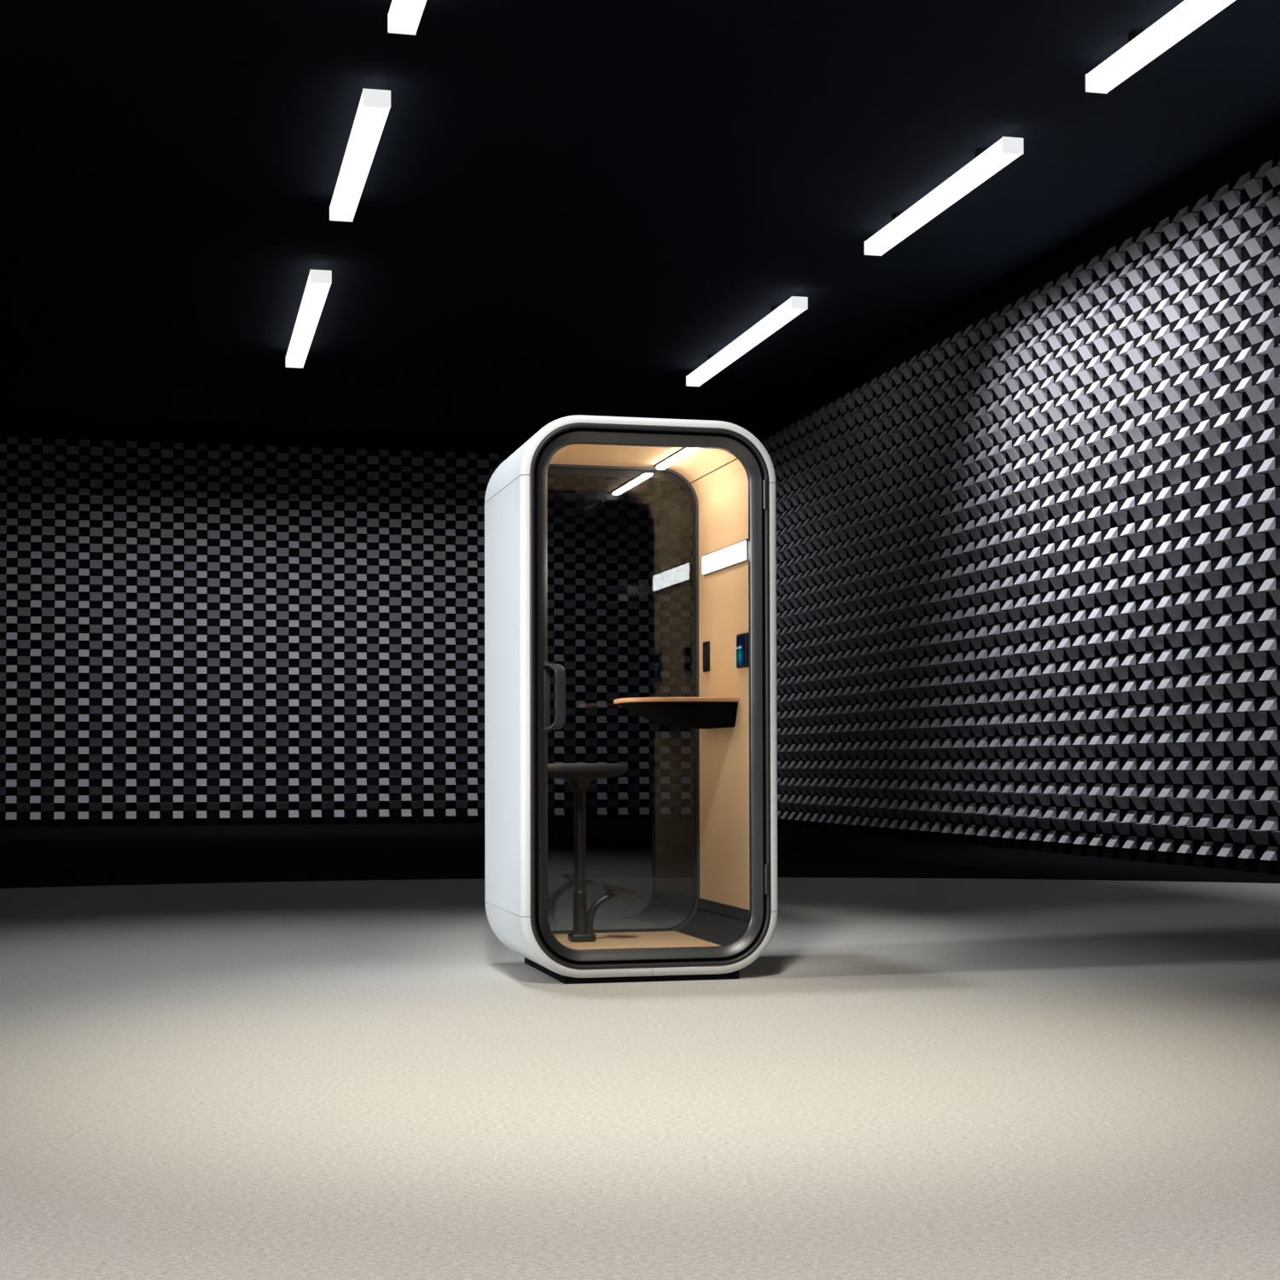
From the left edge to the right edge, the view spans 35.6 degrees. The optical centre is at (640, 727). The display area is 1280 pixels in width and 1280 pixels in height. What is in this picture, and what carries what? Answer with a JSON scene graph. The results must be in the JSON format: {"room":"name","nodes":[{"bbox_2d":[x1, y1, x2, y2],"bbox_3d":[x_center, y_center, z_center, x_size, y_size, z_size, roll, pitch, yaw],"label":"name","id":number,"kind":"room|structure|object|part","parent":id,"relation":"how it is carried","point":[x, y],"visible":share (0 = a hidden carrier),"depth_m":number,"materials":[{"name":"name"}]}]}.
{"room":"acoustic test chamber","nodes":[
{"label":"acoustic test chamber","id":0,"kind":"room"},
{"bbox_2d":[0,420,692,826],"bbox_3d":[-6.534,-1.438,28.212,17.223,5.649,0.280,0,-1,-13],"label":"wall","id":1,"kind":"structure","parent":0,"point":[199,625],"depth_m":28.53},
{"bbox_2d":[0,0,1279,439],"bbox_3d":[-3.780,-4.577,14.669,17.358,0.100,28.110,0,-1,-13],"label":"ceiling","id":2,"kind":"structure","parent":0,"point":[565,207],"depth_m":16.37,"materials":[{"name":"black paint"}]},
{"bbox_2d":[285,269,331,367],"bbox_3d":[-3.516,-4.301,20.984,0.204,0.215,4.150,0,-1,-13],"label":"ceiling lamp","id":3,"kind":"object","parent":2,"relation":"attached to","point":[318,283],"visible":1,"depth_m":20.40,"materials":[{"name":"white plastic"}]},
{"bbox_2d":[329,88,390,221],"bbox_3d":[-2.182,-4.411,15.366,0.196,0.215,3.000,0,-1,-13],"label":"ceiling lamp","id":4,"kind":"object","parent":2,"relation":"attached to","point":[374,107],"visible":1,"depth_m":14.97,"materials":[{"name":"white plastic"}]},
{"bbox_2d":[387,0,426,34],"bbox_3d":[-1.172,-4.494,11.141,0.178,0.215,2.850,0,-1,-13],"label":"ceiling lamp","id":5,"kind":"object","parent":2,"relation":"attached to","point":[404,16],"visible":1,"depth_m":12.24,"materials":[{"name":"white plastic"}]},
{"bbox_2d":[686,296,808,386],"bbox_3d":[1.125,-4.290,22.145,0.173,0.215,4.220,0,-1,-13],"label":"ceiling lamp","id":6,"kind":"object","parent":2,"relation":"attached to","point":[778,317],"visible":1,"depth_m":21.68,"materials":[{"name":"white plastic"}]},
{"bbox_2d":[864,136,1023,255],"bbox_3d":[2.456,-4.401,16.501,0.172,0.215,3.080,0,-1,-13],"label":"ceiling lamp","id":7,"kind":"object","parent":2,"relation":"attached to","point":[986,163],"visible":1,"depth_m":16.17,"materials":[{"name":"white plastic"}]},
{"bbox_2d":[1085,0,1235,93],"bbox_3d":[3.458,-4.484,12.253,0.165,0.215,2.890,0,-1,-13],"label":"ceiling lamp","id":8,"kind":"object","parent":2,"relation":"attached to","point":[1143,47],"visible":1,"depth_m":12.80,"materials":[{"name":"white plastic"}]},
{"bbox_2d":[0,820,1279,888],"bbox_3d":[0.003,1.178,15.980,28.000,0.080,36.000,0,-1,0],"label":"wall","id":9,"kind":"structure","parent":0,"point":[31,857],"depth_m":18.27,"materials":[{"name":"black paint"}]},
{"bbox_2d":[0,877,1279,1279],"bbox_3d":[-1.287,0.908,4.204,16.628,0.020,19.760,0,-1,-13],"label":"floor","id":10,"kind":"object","parent":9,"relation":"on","point":[911,1079],"visible":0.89,"depth_m":5.01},
{"bbox_2d":[484,415,777,983],"bbox_3d":[-0.050,-0.102,7.885,1.000,2.128,0.920,0,-1,-14],"label":"booth","id":11,"kind":"object","parent":10,"relation":"on","point":[729,482],"depth_m":7.62,"materials":[{"name":"white paint"}]},
{"bbox_3d":[-0.525,-0.111,7.799,0.036,1.637,0.860,0,-1,-14],"label":"panel","id":12,"kind":"part","parent":11,"relation":"part of","materials":[{"name":"white paint"}]},
{"bbox_3d":[-0.354,-0.114,7.422,0.034,0.264,0.022,0,-1,-14],"label":"handle plate","id":13,"kind":"part","parent":11,"relation":"part of","materials":[{"name":"grey"}]},
{"bbox_3d":[-0.322,-0.114,7.388,0.045,0.248,0.101,1,-1,-40],"label":"door handle","id":14,"kind":"part","parent":11,"relation":"part of","materials":[{"name":"grey"}]},
{"bbox_3d":[-0.298,0.827,7.836,0.499,0.234,0.860,0,-1,-14],"label":"panel","id":15,"kind":"part","parent":11,"relation":"part of","materials":[{"name":"white paint"}]},
{"bbox_2d":[547,762,636,942],"bbox_3d":[-0.238,0.491,7.848,0.375,0.702,0.375,-1,-1,28],"label":"bar stool","id":16,"kind":"object","parent":11,"relation":"on","point":[579,776],"visible":0.96,"depth_m":7.82,"materials":[{"name":"black metal"}]},
{"bbox_3d":[-0.238,0.171,7.854,0.376,0.062,0.376,0,-1,-14],"label":"seat","id":17,"kind":"part","parent":16,"relation":"part of","materials":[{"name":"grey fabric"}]},
{"bbox_3d":[-0.194,0.221,7.843,0.049,0.025,0.018,0,-1,3],"label":"height lever","id":18,"kind":"part","parent":16,"relation":"part of","materials":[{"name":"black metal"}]},
{"bbox_3d":[-0.152,0.734,7.864,0.141,0.178,0.037,0,-1,-14],"label":"footrest arm","id":19,"kind":"part","parent":16,"relation":"part of","materials":[{"name":"black metal"}]},
{"bbox_3d":[-0.153,-0.102,8.305,0.928,2.038,0.046,0,-1,-14],"label":"frame","id":20,"kind":"part","parent":11,"relation":"part of","materials":[{"name":"grey"}]},
{"bbox_3d":[-0.059,-1.048,7.932,1.000,0.234,0.860,0,-1,-14],"label":"roof panel","id":21,"kind":"part","parent":11,"relation":"part of","materials":[{"name":"white paint"}]},
{"bbox_3d":[-0.056,0.847,7.895,0.707,0.008,0.735,0,-1,-14],"label":"floor panel","id":22,"kind":"part","parent":11,"relation":"part of","materials":[{"name":"beige wood"}]},
{"bbox_2d":[613,697,738,728],"bbox_3d":[0.118,-0.056,7.983,0.431,0.116,0.497,0,-1,-14],"label":"desk","id":23,"kind":"object","parent":11,"relation":"attached to","point":[672,712],"visible":1,"depth_m":7.80,"materials":[{"name":"brown wood"}]},
{"bbox_2d":[653,448,699,469],"bbox_3d":[0.156,-1.085,7.954,0.042,0.020,0.670,0,-1,-14],"label":"strip light","id":24,"kind":"object","parent":11,"relation":"attached to","point":[683,452],"visible":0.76,"depth_m":7.98,"materials":[{"name":"white plastic"}]},
{"bbox_3d":[0.273,-0.293,8.230,0.014,0.124,0.076,0,-1,-14],"label":"control strip","id":25,"kind":"part","parent":11,"relation":"part of","materials":[{"name":"black plastic"}]},
{"bbox_3d":[0.189,0.828,7.956,0.499,0.234,0.860,0,-1,-14],"label":"panel","id":26,"kind":"part","parent":11,"relation":"part of","materials":[{"name":"white paint"}]},
{"bbox_3d":[0.334,0.730,7.994,0.025,0.045,0.742,0,-1,-14],"label":"skirting","id":27,"kind":"part","parent":11,"relation":"part of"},
{"bbox_2d":[702,539,748,575],"bbox_3d":[0.336,-0.678,7.975,0.013,0.084,0.622,0,-1,-14],"label":"wall light","id":28,"kind":"object","parent":11,"relation":"attached to","point":[736,554],"visible":1,"depth_m":7.93,"materials":[{"name":"white plastic"}]},
{"bbox_2d":[736,632,748,668],"bbox_3d":[0.397,-0.298,7.720,0.016,0.132,0.130,0,-1,-14],"label":"tablet","id":29,"kind":"object","parent":11,"relation":"attached to","point":[741,639],"visible":1,"depth_m":7.70,"materials":[{"name":"glass"}]},
{"bbox_3d":[0.411,-0.109,8.028,0.036,1.637,0.860,0,-1,-14],"label":"panel","id":30,"kind":"part","parent":11,"relation":"part of","materials":[{"name":"white paint"}]},
{"bbox_2d":[750,124,1279,874],"bbox_3d":[3.950,-1.642,18.857,0.222,5.649,22.937,0,-1,-13],"label":"wall","id":31,"kind":"structure","parent":0,"point":[1027,548],"depth_m":18.59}
]}

